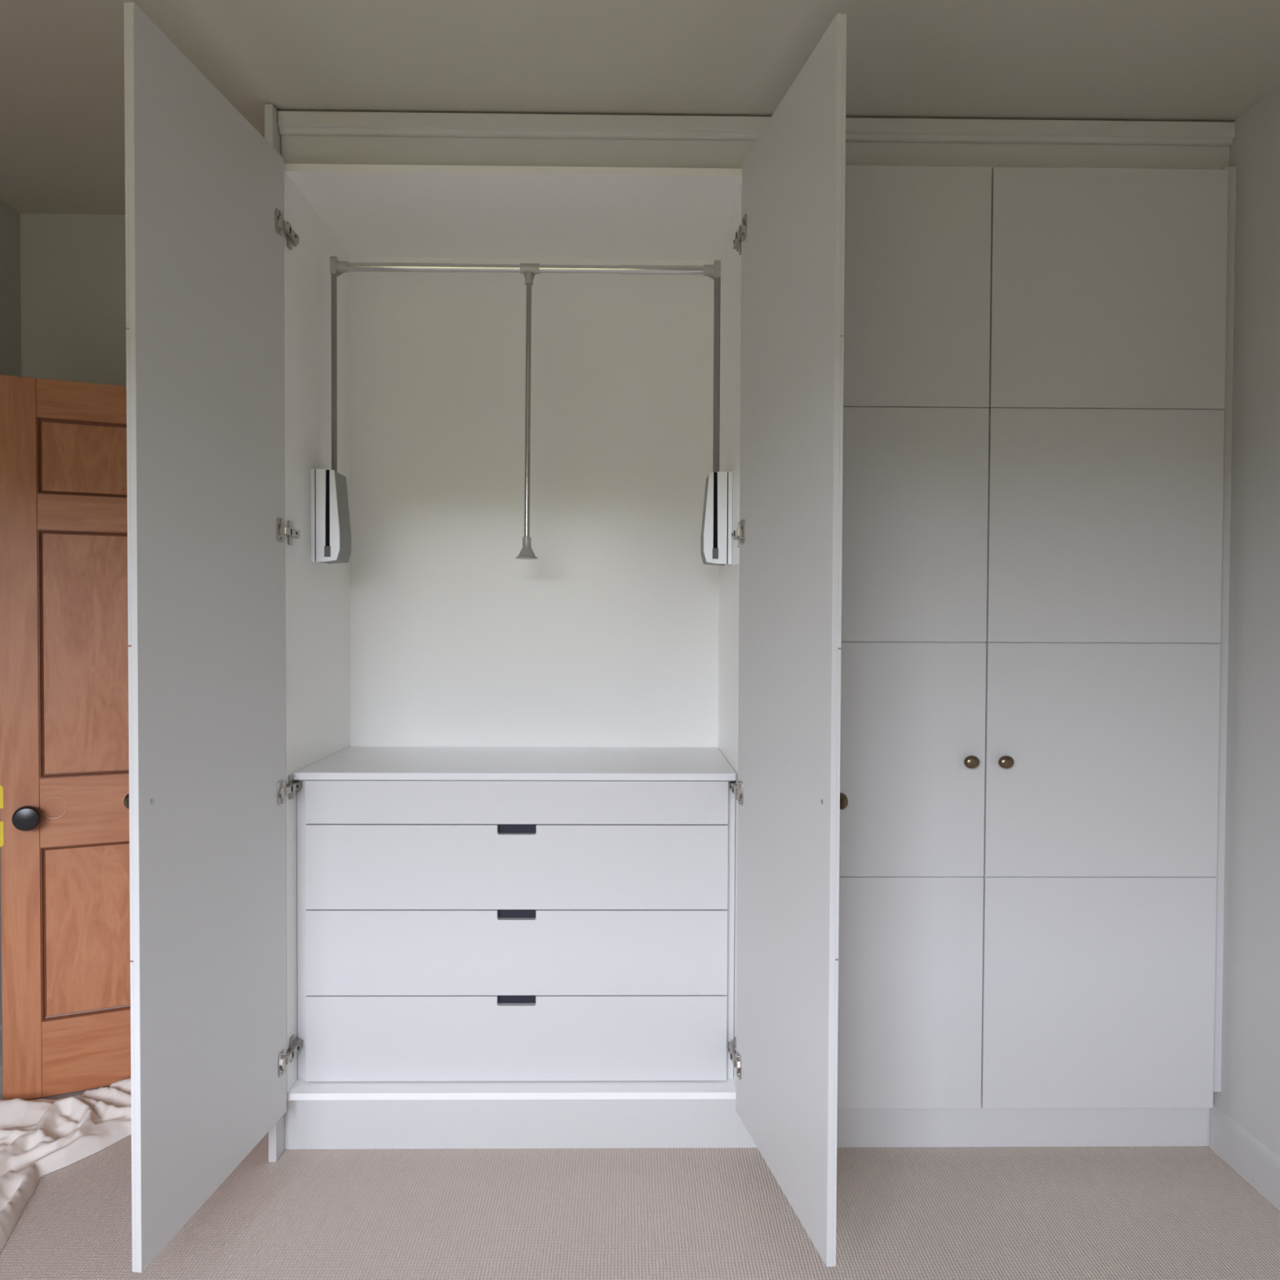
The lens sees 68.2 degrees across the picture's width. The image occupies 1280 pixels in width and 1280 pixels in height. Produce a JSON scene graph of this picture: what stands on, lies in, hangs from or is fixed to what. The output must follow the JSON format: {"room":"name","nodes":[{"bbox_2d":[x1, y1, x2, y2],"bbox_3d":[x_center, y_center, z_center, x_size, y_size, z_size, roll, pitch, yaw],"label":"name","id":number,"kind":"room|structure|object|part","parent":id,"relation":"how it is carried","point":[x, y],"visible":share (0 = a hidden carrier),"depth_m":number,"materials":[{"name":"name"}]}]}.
{"room":"bedroom","nodes":[
{"label":"bedroom","id":0,"kind":"room"},
{"bbox_2d":[0,200,21,1025],"bbox_3d":[-1.835,0.018,0.823,0.100,2.444,4.117,0,1,-1],"label":"wall","id":1,"kind":"structure","parent":0,"point":[10,219],"depth_m":2.71,"materials":[{"name":"paint"}]},
{"bbox_2d":[0,1024,2,1066],"bbox_3d":[-1.787,1.186,0.837,0.007,0.109,3.897,0,1,-1],"label":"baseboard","id":2,"kind":"structure","parent":1,"relation":"attached to","point":[1,1026],"depth_m":2.68,"materials":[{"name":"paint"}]},
{"bbox_2d":[20,213,129,386],"bbox_3d":[-0.217,-0.015,2.853,3.193,2.444,0.100,0,1,-1],"label":"wall","id":3,"kind":"structure","parent":0,"point":[73,266],"depth_m":2.76,"materials":[{"name":"paint"}]},
{"bbox_2d":[0,374,131,1100],"bbox_3d":[-1.299,0.260,2.564,0.743,1.876,0.098,0,1,-24],"label":"door","id":4,"kind":"structure","parent":3,"relation":"in","point":[64,842],"depth_m":2.49,"materials":[{"name":"brown wood"}]},
{"bbox_3d":[-1.307,-0.628,2.574,0.568,0.100,0.037,0,1,-24],"label":"rail","id":5,"kind":"part","parent":4,"relation":"part of","materials":[{"name":"brown wood"}]},
{"bbox_3d":[-1.308,-0.334,2.580,0.568,0.092,0.037,0,1,-24],"label":"rail","id":6,"kind":"part","parent":4,"relation":"part of","materials":[{"name":"brown wood"}]},
{"bbox_3d":[-1.303,-0.479,2.567,0.569,0.198,0.010,0,1,-24],"label":"panel moulding","id":7,"kind":"part","parent":4,"relation":"part of","materials":[{"name":"brown wood"}]},
{"bbox_3d":[-1.305,0.036,2.577,0.569,0.648,0.010,0,1,-24],"label":"panel moulding","id":8,"kind":"part","parent":4,"relation":"part of","materials":[{"name":"brown wood"}]},
{"bbox_3d":[-1.311,0.450,2.596,0.568,0.181,0.037,0,1,-24],"label":"rail","id":9,"kind":"part","parent":4,"relation":"part of","materials":[{"name":"brown wood"}]},
{"bbox_3d":[-1.307,-0.479,2.577,0.573,0.202,0.013,0,1,-24],"label":"panel","id":10,"kind":"part","parent":4,"relation":"part of","materials":[{"name":"brown wood"}]},
{"bbox_3d":[-1.308,0.770,2.592,0.569,0.459,0.010,0,1,-24],"label":"panel moulding","id":11,"kind":"part","parent":4,"relation":"part of","materials":[{"name":"brown wood"}]},
{"bbox_3d":[-1.314,1.098,2.609,0.568,0.198,0.037,0,1,-24],"label":"rail","id":12,"kind":"part","parent":4,"relation":"part of","materials":[{"name":"brown wood"}]},
{"bbox_3d":[-1.310,0.036,2.587,0.573,0.652,0.013,0,1,-24],"label":"panel","id":13,"kind":"part","parent":4,"relation":"part of","materials":[{"name":"brown wood"}]},
{"bbox_3d":[-1.313,0.770,2.602,0.573,0.463,0.013,0,1,-24],"label":"panel","id":14,"kind":"part","parent":4,"relation":"part of","materials":[{"name":"brown wood"}]},
{"bbox_2d":[0,1064,1279,1279],"bbox_3d":[-0.205,1.282,1.621,3.393,0.100,5.617,0,1,-1],"label":"floor","id":15,"kind":"structure","parent":0,"point":[1128,1212],"depth_m":2.01,"materials":[{"name":"carpet"}]},
{"bbox_2d":[0,1077,131,1253],"bbox_3d":[-1.393,1.184,2.104,0.814,0.064,1.180,0,1,-1],"label":"sheet","id":16,"kind":"object","parent":15,"relation":"on","point":[39,1137],"visible":0.59,"depth_m":2.25,"materials":[{"name":"fabric"}]},
{"bbox_2d":[124,1,848,1272],"bbox_3d":[-0.249,0.000,2.190,1.282,2.438,1.163,0,1,2],"label":"wardrobe","id":17,"kind":"object","parent":15,"relation":"on","point":[253,663],"depth_m":2.16,"materials":[{"name":"paint"}]},
{"bbox_3d":[-0.895,0.285,1.677,0.030,0.030,0.036,0,1,5],"label":"knob","id":18,"kind":"part","parent":17,"relation":"part of","materials":[{"name":"brown metal"}]},
{"bbox_3d":[-0.852,-0.816,1.888,0.006,0.551,0.546,0,1,5],"label":"door panel","id":19,"kind":"part","parent":17,"relation":"part of","materials":[{"name":"paint"}]},
{"bbox_3d":[-0.854,-0.267,1.899,0.006,0.542,0.546,0,1,5],"label":"door panel","id":20,"kind":"part","parent":17,"relation":"part of","materials":[{"name":"paint"}]},
{"bbox_3d":[-0.857,0.279,1.910,0.006,0.546,0.546,0,1,5],"label":"door panel","id":21,"kind":"part","parent":17,"relation":"part of","materials":[{"name":"paint"}]},
{"bbox_3d":[-0.859,0.827,1.921,0.006,0.546,0.546,0,1,5],"label":"door panel","id":22,"kind":"part","parent":17,"relation":"part of","materials":[{"name":"paint"}]},
{"bbox_3d":[-0.847,0.005,1.903,0.012,2.192,0.546,0,1,5],"label":"cabinet door","id":23,"kind":"part","parent":17,"relation":"part of","materials":[{"name":"paint"}]},
{"bbox_3d":[-0.855,-0.008,2.486,0.018,2.438,0.616,0,1,-1],"label":"panel","id":24,"kind":"part","parent":17,"relation":"part of","materials":[{"name":"paint"}]},
{"bbox_3d":[-0.836,-0.013,2.454,0.018,2.178,0.511,0,1,-1],"label":"panel","id":25,"kind":"part","parent":17,"relation":"part of","materials":[{"name":"white wood"}]},
{"bbox_3d":[-0.786,-0.638,2.432,0.016,0.602,0.016,0,1,-1],"label":"arm","id":26,"kind":"part","parent":17,"relation":"part of","materials":[{"name":"silver metal"}]},
{"bbox_3d":[-0.303,1.069,2.482,1.058,0.016,0.512,0,1,-1],"label":"board","id":27,"kind":"part","parent":17,"relation":"part of","materials":[{"name":"white wood"}]},
{"bbox_3d":[-0.294,-1.091,2.440,1.058,0.018,0.511,0,1,-1],"label":"panel","id":28,"kind":"part","parent":17,"relation":"part of","materials":[{"name":"white wood"}]},
{"bbox_2d":[293,746,736,1081],"bbox_3d":[-0.302,0.686,2.495,1.056,0.749,0.471,0,1,-1],"label":"chest","id":29,"kind":"object","parent":17,"relation":"in","point":[464,913],"visible":1,"depth_m":2.27,"materials":[{"name":"paint"}]},
{"bbox_3d":[-0.815,0.693,2.502,0.029,0.731,0.442,0,1,-1],"label":"panel","id":30,"kind":"part","parent":29,"relation":"part of","materials":[{"name":"paint"}]},
{"bbox_2d":[293,746,736,780],"bbox_3d":[-0.300,0.321,2.487,1.056,0.018,0.471,0,1,-1],"label":"countertop","id":31,"kind":"structure","parent":29,"relation":"on","point":[353,762],"depth_m":2.39,"materials":[{"name":"white wood"}]},
{"bbox_3d":[-0.294,0.389,2.272,1.012,0.104,0.018,0,1,-1],"label":"drawer","id":32,"kind":"part","parent":29,"relation":"part of","materials":[{"name":"paint"}]},
{"bbox_3d":[-0.296,0.752,2.280,1.012,0.205,0.018,0,1,-1],"label":"drawer","id":33,"kind":"part","parent":29,"relation":"part of","materials":[{"name":"paint"}]},
{"bbox_3d":[-0.296,0.959,2.284,1.012,0.205,0.018,0,1,-1],"label":"drawer","id":34,"kind":"part","parent":29,"relation":"part of","materials":[{"name":"paint"}]},
{"bbox_3d":[-0.295,0.545,2.276,1.012,0.203,0.018,0,1,-1],"label":"drawer","id":35,"kind":"part","parent":29,"relation":"part of","materials":[{"name":"paint"}]},
{"bbox_3d":[0.215,0.697,2.516,0.021,0.731,0.442,0,1,-1],"label":"panel","id":36,"kind":"part","parent":29,"relation":"part of","materials":[{"name":"paint"}]},
{"bbox_3d":[-0.295,-0.587,2.419,1.058,0.786,0.108,0,1,-1],"label":"hanging rail","id":37,"kind":"part","parent":17,"relation":"part of","materials":[{"name":"silver metal"}]},
{"bbox_3d":[-0.289,-0.591,2.444,0.018,0.652,0.014,0,1,-1],"label":"pull rod","id":38,"kind":"part","parent":17,"relation":"part of","materials":[{"name":"metal"}]},
{"bbox_3d":[-0.302,-0.017,2.720,1.094,2.178,0.008,0,1,-1],"label":"panel","id":39,"kind":"part","parent":17,"relation":"part of","materials":[{"name":"white wood"}]},
{"bbox_3d":[0.198,-0.634,2.446,0.016,0.602,0.016,0,1,-1],"label":"arm","id":40,"kind":"part","parent":17,"relation":"part of","materials":[{"name":"silver metal"}]},
{"bbox_3d":[0.239,-0.009,2.469,0.018,2.178,0.511,0,1,-1],"label":"panel","id":41,"kind":"part","parent":17,"relation":"part of","materials":[{"name":"white wood"}]},
{"bbox_2d":[277,111,1235,169],"bbox_3d":[0.278,-1.155,2.217,2.228,0.122,0.039,0,1,-1],"label":"crown molding","id":42,"kind":"structure","parent":17,"relation":"attached to","point":[371,138],"depth_m":2.21,"materials":[{"name":"paint"}]},
{"bbox_3d":[0.278,-1.193,2.207,2.228,0.046,0.020,0,1,-1],"label":"moulding","id":43,"kind":"part","parent":42,"relation":"part of","materials":[{"name":"paint"}]},
{"bbox_3d":[0.287,0.009,1.921,0.012,2.192,0.546,0,1,-11],"label":"cabinet door","id":44,"kind":"part","parent":17,"relation":"part of","materials":[{"name":"paint"}]},
{"bbox_3d":[0.292,0.832,1.939,0.006,0.546,0.546,0,1,-11],"label":"door panel","id":45,"kind":"part","parent":17,"relation":"part of","materials":[{"name":"paint"}]},
{"bbox_3d":[0.295,0.283,1.928,0.006,0.546,0.546,0,1,-11],"label":"door panel","id":46,"kind":"part","parent":17,"relation":"part of","materials":[{"name":"paint"}]},
{"bbox_3d":[0.297,-0.263,1.917,0.006,0.542,0.546,0,1,-11],"label":"door panel","id":47,"kind":"part","parent":17,"relation":"part of","materials":[{"name":"paint"}]},
{"bbox_3d":[0.299,-0.811,1.906,0.006,0.551,0.546,0,1,-11],"label":"door panel","id":48,"kind":"part","parent":17,"relation":"part of","materials":[{"name":"paint"}]},
{"bbox_3d":[0.357,0.290,1.701,0.030,0.030,0.036,0,1,-11],"label":"knob","id":49,"kind":"part","parent":17,"relation":"part of","materials":[{"name":"brown metal"}]},
{"bbox_2d":[284,1099,1210,1149],"bbox_3d":[0.266,1.153,2.280,2.226,0.136,0.018,0,1,-1],"label":"plinth","id":50,"kind":"object","parent":15,"relation":"on","point":[446,1123],"visible":0.54,"depth_m":2.27,"materials":[{"name":"paint"}]},
{"bbox_2d":[837,165,1236,1109],"bbox_3d":[0.818,-0.008,2.456,1.134,2.209,0.568,0,1,-1],"label":"wardrobe","id":51,"kind":"object","parent":15,"relation":"on","point":[1038,362],"visible":0.83,"depth_m":2.20,"materials":[{"name":"paint"}]},
{"bbox_3d":[0.529,0.827,2.216,0.546,0.546,0.006,0,1,-1],"label":"door panel","id":52,"kind":"part","parent":51,"relation":"part of","materials":[{"name":"paint"}]},
{"bbox_3d":[0.532,0.279,2.205,0.546,0.546,0.006,0,1,-1],"label":"door panel","id":53,"kind":"part","parent":51,"relation":"part of","materials":[{"name":"paint"}]},
{"bbox_3d":[0.533,0.004,2.209,0.546,2.192,0.012,0,1,-1],"label":"cabinet door","id":54,"kind":"part","parent":51,"relation":"part of","materials":[{"name":"paint"}]},
{"bbox_3d":[0.534,-0.267,2.195,0.546,0.542,0.006,0,1,-1],"label":"door panel","id":55,"kind":"part","parent":51,"relation":"part of","materials":[{"name":"paint"}]},
{"bbox_3d":[0.536,-0.816,2.183,0.546,0.551,0.006,0,1,-1],"label":"door panel","id":56,"kind":"part","parent":51,"relation":"part of","materials":[{"name":"paint"}]},
{"bbox_3d":[0.767,0.282,2.192,0.036,0.030,0.030,0,1,-1],"label":"knob","id":57,"kind":"part","parent":51,"relation":"part of","materials":[{"name":"brown metal"}]},
{"bbox_3d":[0.847,0.282,2.193,0.036,0.030,0.030,0,1,-1],"label":"knob","id":58,"kind":"part","parent":51,"relation":"part of","materials":[{"name":"brown metal"}]},
{"bbox_3d":[1.079,0.830,2.224,0.546,0.546,0.006,0,1,-1],"label":"door panel","id":59,"kind":"part","parent":51,"relation":"part of","materials":[{"name":"paint"}]},
{"bbox_3d":[1.083,0.007,2.216,0.546,2.192,0.012,0,1,-1],"label":"cabinet door","id":60,"kind":"part","parent":51,"relation":"part of","materials":[{"name":"paint"}]},
{"bbox_3d":[1.082,0.281,2.213,0.546,0.546,0.006,0,1,-1],"label":"door panel","id":61,"kind":"part","parent":51,"relation":"part of","materials":[{"name":"paint"}]},
{"bbox_3d":[1.084,-0.265,2.202,0.546,0.542,0.006,0,1,-1],"label":"door panel","id":62,"kind":"part","parent":51,"relation":"part of","materials":[{"name":"paint"}]},
{"bbox_3d":[1.087,-0.814,2.191,0.546,0.551,0.006,0,1,-1],"label":"door panel","id":63,"kind":"part","parent":51,"relation":"part of","materials":[{"name":"paint"}]},
{"bbox_2d":[0,0,1279,214],"bbox_3d":[-0.194,-1.262,1.570,3.393,0.100,5.617,0,1,-1],"label":"ceiling","id":64,"kind":"structure","parent":0,"point":[62,97],"depth_m":1.99,"materials":[{"name":"paint"}]},
{"bbox_2d":[1203,83,1279,1157],"bbox_3d":[1.457,0.032,0.868,0.100,2.444,4.117,0,1,-1],"label":"wall","id":65,"kind":"structure","parent":0,"point":[1250,1093],"depth_m":2.14,"materials":[{"name":"paint"}]},
{"bbox_2d":[1209,1102,1279,1210],"bbox_3d":[1.402,1.205,0.608,0.007,0.109,3.350,0,1,-1],"label":"baseboard","id":66,"kind":"structure","parent":65,"relation":"attached to","point":[1245,1153],"depth_m":2.15,"materials":[{"name":"paint"}]}
]}

